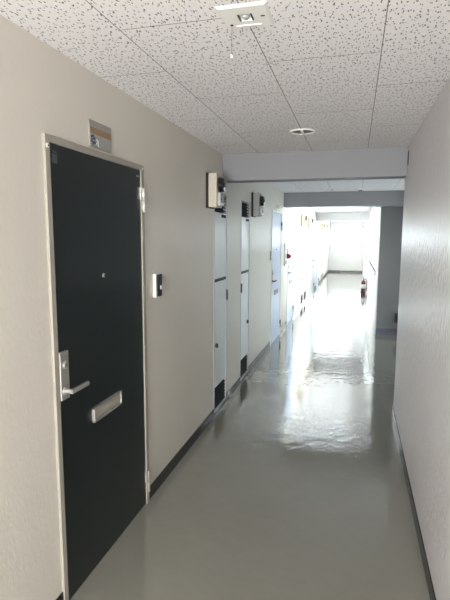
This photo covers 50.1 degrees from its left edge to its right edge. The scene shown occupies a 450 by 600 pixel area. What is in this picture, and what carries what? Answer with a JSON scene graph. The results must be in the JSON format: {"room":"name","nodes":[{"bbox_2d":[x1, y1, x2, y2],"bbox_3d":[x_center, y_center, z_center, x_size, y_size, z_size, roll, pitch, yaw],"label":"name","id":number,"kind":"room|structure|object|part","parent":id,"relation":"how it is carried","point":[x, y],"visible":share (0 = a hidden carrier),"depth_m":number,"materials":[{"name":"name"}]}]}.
{"room":"apartment building corridor","nodes":[
{"label":"apartment building corridor","id":0,"kind":"room"},
{"bbox_2d":[0,15,329,599],"bbox_3d":[1.485,-0.905,10.392,0.150,2.388,26.100,2,8,15],"label":"wall","id":1,"kind":"structure","parent":0,"point":[43,90],"depth_m":2.20,"materials":[{"name":"beige paint"}]},
{"bbox_2d":[42,133,149,599],"bbox_3d":[-0.625,0.302,2.451,0.183,2.040,0.915,2,8,15],"label":"door","id":2,"kind":"structure","parent":1,"relation":"in","point":[95,200],"depth_m":2.32,"materials":[{"name":"black paint"}]},
{"bbox_3d":[-0.690,0.323,2.060,0.014,0.210,0.062,2,8,15],"label":"handle plate","id":3,"kind":"part","parent":2,"relation":"part of","materials":[{"name":"silver metal"}]},
{"bbox_3d":[-0.650,0.383,2.104,0.047,0.038,0.143,2,8,15],"label":"lever","id":4,"kind":"part","parent":2,"relation":"part of","materials":[{"name":"silver metal"}]},
{"bbox_2d":[88,119,111,152],"bbox_3d":[-0.593,-0.778,2.292,0.008,0.120,0.205,2,8,15],"label":"nameplate","id":5,"kind":"object","parent":1,"relation":"attached to","point":[99,134],"visible":1,"depth_m":2.28,"materials":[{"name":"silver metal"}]},
{"bbox_2d":[153,273,161,297],"bbox_3d":[-0.419,-0.092,3.003,0.029,0.145,0.088,2,8,15],"label":"doorbell","id":6,"kind":"object","parent":1,"relation":"attached to","point":[157,278],"visible":1,"depth_m":2.97,"materials":[{"name":"white plastic"}]},
{"bbox_3d":[-0.411,-0.092,3.001,0.006,0.139,0.082,2,8,15],"label":"plate","id":7,"kind":"part","parent":6,"relation":"part of","materials":[{"name":"black plastic"}]},
{"bbox_2d":[56,271,327,599],"bbox_3d":[1.557,0.241,10.521,0.006,0.082,26.100,2,8,15],"label":"baseboard","id":8,"kind":"structure","parent":1,"relation":"attached to","point":[172,464],"depth_m":3.91,"materials":[{"name":"black plastic"}]},
{"bbox_2d":[206,172,225,208],"bbox_3d":[-0.064,-0.907,3.998,0.143,0.282,0.179,2,8,15],"label":"electric meter","id":9,"kind":"object","parent":1,"relation":"attached to","point":[215,184],"visible":1,"depth_m":3.93,"materials":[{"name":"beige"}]},
{"bbox_3d":[-0.023,-0.952,3.981,0.047,0.124,0.124,2,8,15],"label":"meter glass","id":10,"kind":"part","parent":9,"relation":"part of","materials":[{"name":"black"}]},
{"bbox_2d":[214,194,227,412],"bbox_3d":[-0.081,0.021,4.502,0.120,2.000,0.446,2,8,15],"label":"door","id":11,"kind":"structure","parent":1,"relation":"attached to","point":[220,214],"depth_m":4.51,"materials":[{"name":"grey metal"}]},
{"bbox_3d":[-0.053,-0.500,4.424,0.020,0.592,0.400,2,8,15],"label":"door","id":12,"kind":"part","parent":11,"relation":"part of","materials":[{"name":"silver metal"}]},
{"bbox_3d":[-0.056,0.307,4.529,0.020,0.972,0.400,2,8,15],"label":"door","id":13,"kind":"part","parent":11,"relation":"part of","materials":[{"name":"silver metal"}]},
{"bbox_2d":[240,200,249,380],"bbox_3d":[0.186,-0.107,5.487,0.120,2.000,0.446,2,8,15],"label":"door","id":14,"kind":"structure","parent":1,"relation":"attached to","point":[245,206],"depth_m":5.50,"materials":[{"name":"grey metal"}]},
{"bbox_3d":[0.213,0.178,5.521,0.020,0.972,0.400,2,8,15],"label":"door","id":15,"kind":"part","parent":14,"relation":"part of","materials":[{"name":"silver metal"}]},
{"bbox_3d":[0.216,-0.629,5.415,0.020,0.592,0.400,2,8,15],"label":"door","id":16,"kind":"part","parent":14,"relation":"part of","materials":[{"name":"silver metal"}]},
{"bbox_2d":[251,192,264,216],"bbox_3d":[0.403,-1.131,5.722,0.143,0.282,0.179,2,8,15],"label":"electric meter","id":17,"kind":"object","parent":1,"relation":"attached to","point":[258,200],"visible":1,"depth_m":5.65,"materials":[{"name":"black"}]},
{"bbox_3d":[0.444,-1.176,5.705,0.047,0.124,0.124,2,8,15],"label":"meter glass","id":18,"kind":"part","parent":17,"relation":"part of","materials":[{"name":"black"}]},
{"bbox_2d":[270,210,282,345],"bbox_3d":[0.778,-0.370,7.630,0.183,2.040,0.950,2,8,15],"label":"door","id":19,"kind":"structure","parent":1,"relation":"in","point":[276,235],"depth_m":7.58,"materials":[{"name":"grey paint"}]},
{"bbox_2d":[284,243,290,265],"bbox_3d":[1.106,-0.799,8.451,0.122,0.400,0.160,2,8,15],"label":"fire alarm","id":20,"kind":"object","parent":1,"relation":"attached to","point":[286,256],"visible":1,"depth_m":8.41,"materials":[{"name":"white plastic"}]},
{"bbox_3d":[1.061,-0.801,8.463,0.030,0.400,0.160,2,8,15],"label":"panel","id":21,"kind":"part","parent":20,"relation":"part of","materials":[{"name":"grey paint"}]},
{"bbox_2d":[286,215,294,324],"bbox_3d":[1.244,-0.594,9.349,0.183,2.040,0.940,2,8,15],"label":"door","id":22,"kind":"structure","parent":1,"relation":"in","point":[291,220],"depth_m":9.32,"materials":[{"name":"grey paint"}]},
{"bbox_2d":[301,227,304,304],"bbox_3d":[1.812,-0.887,11.488,0.120,2.000,0.446,2,8,15],"label":"door","id":23,"kind":"structure","parent":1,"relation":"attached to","point":[302,265],"depth_m":11.52,"materials":[{"name":"grey metal"}]},
{"bbox_3d":[1.838,-0.601,11.516,0.020,0.972,0.400,2,8,15],"label":"door","id":24,"kind":"part","parent":23,"relation":"part of","materials":[{"name":"silver metal"}]},
{"bbox_3d":[1.841,-1.408,11.410,0.020,0.592,0.400,2,8,15],"label":"door","id":25,"kind":"part","parent":23,"relation":"part of","materials":[{"name":"silver metal"}]},
{"bbox_2d":[301,214,307,226],"bbox_3d":[1.799,-1.800,10.875,0.143,0.282,0.179,2,8,15],"label":"electric meter","id":26,"kind":"object","parent":1,"relation":"attached to","point":[304,218],"visible":1,"depth_m":10.81,"materials":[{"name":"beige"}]},
{"bbox_2d":[304,222,307,300],"bbox_3d":[2.008,-0.981,12.210,0.120,2.000,0.446,2,8,15],"label":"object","id":27,"kind":"object","parent":1,"relation":"attached to","point":[305,275],"visible":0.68,"depth_m":12.26,"materials":[{"name":"grey"}]},
{"bbox_3d":[2.035,-0.695,12.243,0.020,0.972,0.400,2,8,15],"label":"door","id":28,"kind":"part","parent":27,"relation":"part of","materials":[{"name":"silver metal"}]},
{"bbox_3d":[2.038,-1.502,12.138,0.020,0.592,0.400,2,8,15],"label":"door","id":29,"kind":"part","parent":27,"relation":"part of","materials":[{"name":"silver metal"}]},
{"bbox_2d":[308,217,313,227],"bbox_3d":[2.236,-2.009,12.484,0.143,0.282,0.179,2,8,15],"label":"electric meter","id":30,"kind":"object","parent":1,"relation":"attached to","point":[310,219],"visible":1,"depth_m":12.41,"materials":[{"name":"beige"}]},
{"bbox_2d":[311,223,315,292],"bbox_3d":[2.574,-1.231,14.257,0.183,2.040,0.950,2,8,15],"label":"door","id":31,"kind":"structure","parent":1,"relation":"in","point":[313,227],"depth_m":14.25,"materials":[{"name":"grey paint"}]},
{"bbox_2d":[316,225,319,286],"bbox_3d":[3.080,-1.474,16.125,0.183,2.040,0.950,2,8,15],"label":"door","id":32,"kind":"structure","parent":1,"relation":"in","point":[318,226],"depth_m":16.09,"materials":[{"name":"grey paint"}]},
{"bbox_2d":[322,231,323,277],"bbox_3d":[3.794,-1.837,18.799,0.120,2.000,0.446,2,8,15],"label":"door","id":33,"kind":"structure","parent":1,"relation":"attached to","point":[323,231],"depth_m":18.85,"materials":[{"name":"grey metal"}]},
{"bbox_2d":[0,0,449,212],"bbox_3d":[3.297,-2.069,9.749,3.894,0.100,26.400,2,8,15],"label":"ceiling","id":34,"kind":"structure","parent":0,"point":[360,74],"depth_m":2.10,"materials":[{"name":"tile"}]},
{"bbox_2d":[215,0,274,57],"bbox_3d":[0.070,-0.910,1.643,0.172,0.118,0.172,2,8,15],"label":"emergency light","id":35,"kind":"object","parent":34,"relation":"attached to","point":[250,14],"visible":1,"depth_m":1.62,"materials":[{"name":"white plastic"}]},
{"bbox_3d":[0.070,-0.961,1.636,0.028,0.010,0.028,2,8,15],"label":"bulb","id":36,"kind":"part","parent":35,"relation":"part of","materials":[{"name":"grey plastic"}]},
{"bbox_2d":[289,128,315,134],"bbox_3d":[0.550,-1.192,3.413,0.184,0.013,0.184,2,8,15],"label":"recessed light","id":37,"kind":"object","parent":34,"relation":"in","point":[301,131],"visible":1,"depth_m":3.41,"materials":[{"name":"white plastic"}]},
{"bbox_2d":[223,147,407,182],"bbox_3d":[0.773,-1.192,4.285,1.591,0.238,0.185,2,8,15],"label":"beam","id":38,"kind":"structure","parent":34,"relation":"attached to","point":[389,162],"depth_m":4.19,"materials":[{"name":"grey paint"}]},
{"bbox_2d":[316,213,369,220],"bbox_3d":[3.639,-2.566,14.876,1.584,0.243,0.220,2,8,15],"label":"beam","id":39,"kind":"structure","parent":34,"relation":"attached to","point":[319,216],"depth_m":14.77,"materials":[{"name":"white paint"}]},
{"bbox_2d":[284,190,403,207],"bbox_3d":[2.766,-1.648,7.812,3.594,0.236,0.268,2,8,15],"label":"beam","id":40,"kind":"structure","parent":34,"relation":"attached to","point":[393,197],"depth_m":7.90,"materials":[{"name":"grey paint"}]},
{"bbox_2d":[71,272,429,599],"bbox_3d":[3.289,0.408,10.073,3.894,0.120,26.400,2,8,15],"label":"floor","id":41,"kind":"structure","parent":0,"point":[296,488],"depth_m":3.11,"materials":[{"name":"grey plastic"}]},
{"bbox_2d":[361,277,366,292],"bbox_3d":[4.123,-0.445,14.323,0.165,0.474,0.154,-4,9,-32],"label":"fire extinguisher","id":42,"kind":"object","parent":41,"relation":"on","point":[363,283],"visible":1,"depth_m":14.29,"materials":[{"name":"red metal"}]},
{"bbox_2d":[328,221,364,270],"bbox_3d":[5.729,-2.506,22.739,1.584,2.388,0.150,2,8,15],"label":"wall","id":43,"kind":"structure","parent":0,"point":[345,258],"depth_m":22.69,"materials":[{"name":"white paint"}]},
{"bbox_2d":[328,270,362,272],"bbox_3d":[5.707,-1.354,22.811,1.578,0.085,0.008,2,8,15],"label":"baseboard","id":44,"kind":"structure","parent":43,"relation":"attached to","point":[328,270],"depth_m":22.84,"materials":[{"name":"black plastic"}]},
{"bbox_2d":[330,228,362,245],"bbox_3d":[5.729,-2.972,22.673,1.464,0.850,0.080,2,8,15],"label":"window","id":45,"kind":"structure","parent":43,"relation":"in","point":[331,228],"depth_m":22.64,"materials":[{"name":"grey paint"}]},
{"bbox_2d":[363,207,380,331],"bbox_3d":[4.621,-1.534,15.281,0.180,2.388,14.950,2,8,15],"label":"wall","id":46,"kind":"structure","parent":0,"point":[372,280],"depth_m":10.64,"materials":[{"name":"white paint"}]},
{"bbox_2d":[363,224,368,259],"bbox_3d":[5.286,-2.203,17.860,0.150,1.150,5.740,2,8,15],"label":"window","id":47,"kind":"structure","parent":46,"relation":"in","point":[367,226],"depth_m":18.44,"materials":[{"name":"grey paint"}]},
{"bbox_2d":[362,272,374,331],"bbox_3d":[4.527,-0.388,15.452,0.004,0.070,14.942,2,8,15],"label":"baseboard","id":48,"kind":"structure","parent":46,"relation":"attached to","point":[362,272],"depth_m":10.16,"materials":[{"name":"grey paint"}]},
{"bbox_2d":[368,212,377,274],"bbox_3d":[3.437,-1.346,11.032,0.150,1.210,4.590,2,8,15],"label":"window","id":49,"kind":"structure","parent":46,"relation":"in","point":[374,230],"depth_m":11.46,"materials":[{"name":"grey paint"}]},
{"bbox_3d":[3.391,-0.763,11.120,0.060,0.030,4.590,2,8,15],"label":"sill","id":50,"kind":"part","parent":49,"relation":"part of","materials":[{"name":"grey paint"}]},
{"bbox_3d":[3.463,-1.360,11.024,0.004,1.110,4.480,2,8,15],"label":"pane","id":51,"kind":"part","parent":49,"relation":"part of","materials":[{"name":"clear glass"}]},
{"bbox_2d":[376,206,403,328],"bbox_3d":[3.592,-0.580,7.967,1.998,2.388,0.192,2,8,15],"label":"wall","id":52,"kind":"structure","parent":0,"point":[391,216],"depth_m":8.10,"materials":[{"name":"grey paint"}]},
{"bbox_2d":[375,328,396,334],"bbox_3d":[3.560,0.566,8.020,2.004,0.100,0.008,2,8,15],"label":"baseboard","id":53,"kind":"structure","parent":52,"relation":"attached to","point":[378,330],"depth_m":8.23,"materials":[{"name":"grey plastic"}]},
{"bbox_2d":[394,313,397,322],"bbox_3d":[2.920,0.304,8.157,0.084,0.170,0.013,2,8,15],"label":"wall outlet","id":54,"kind":"object","parent":52,"relation":"attached to","point":[396,314],"visible":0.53,"depth_m":8.16,"materials":[{"name":"black plastic"}]},
{"bbox_2d":[393,77,449,599],"bbox_3d":[0.730,0.340,0.859,0.200,2.388,7.140,2,8,15],"label":"wall","id":55,"kind":"structure","parent":0,"point":[421,406],"depth_m":2.59,"materials":[{"name":"grey paint"}]},
{"bbox_2d":[392,408,435,599],"bbox_3d":[0.724,1.481,1.012,0.206,0.085,7.146,2,8,15],"label":"baseboard","id":56,"kind":"structure","parent":55,"relation":"attached to","point":[431,591],"depth_m":2.71,"materials":[{"name":"black plastic"}]}
]}

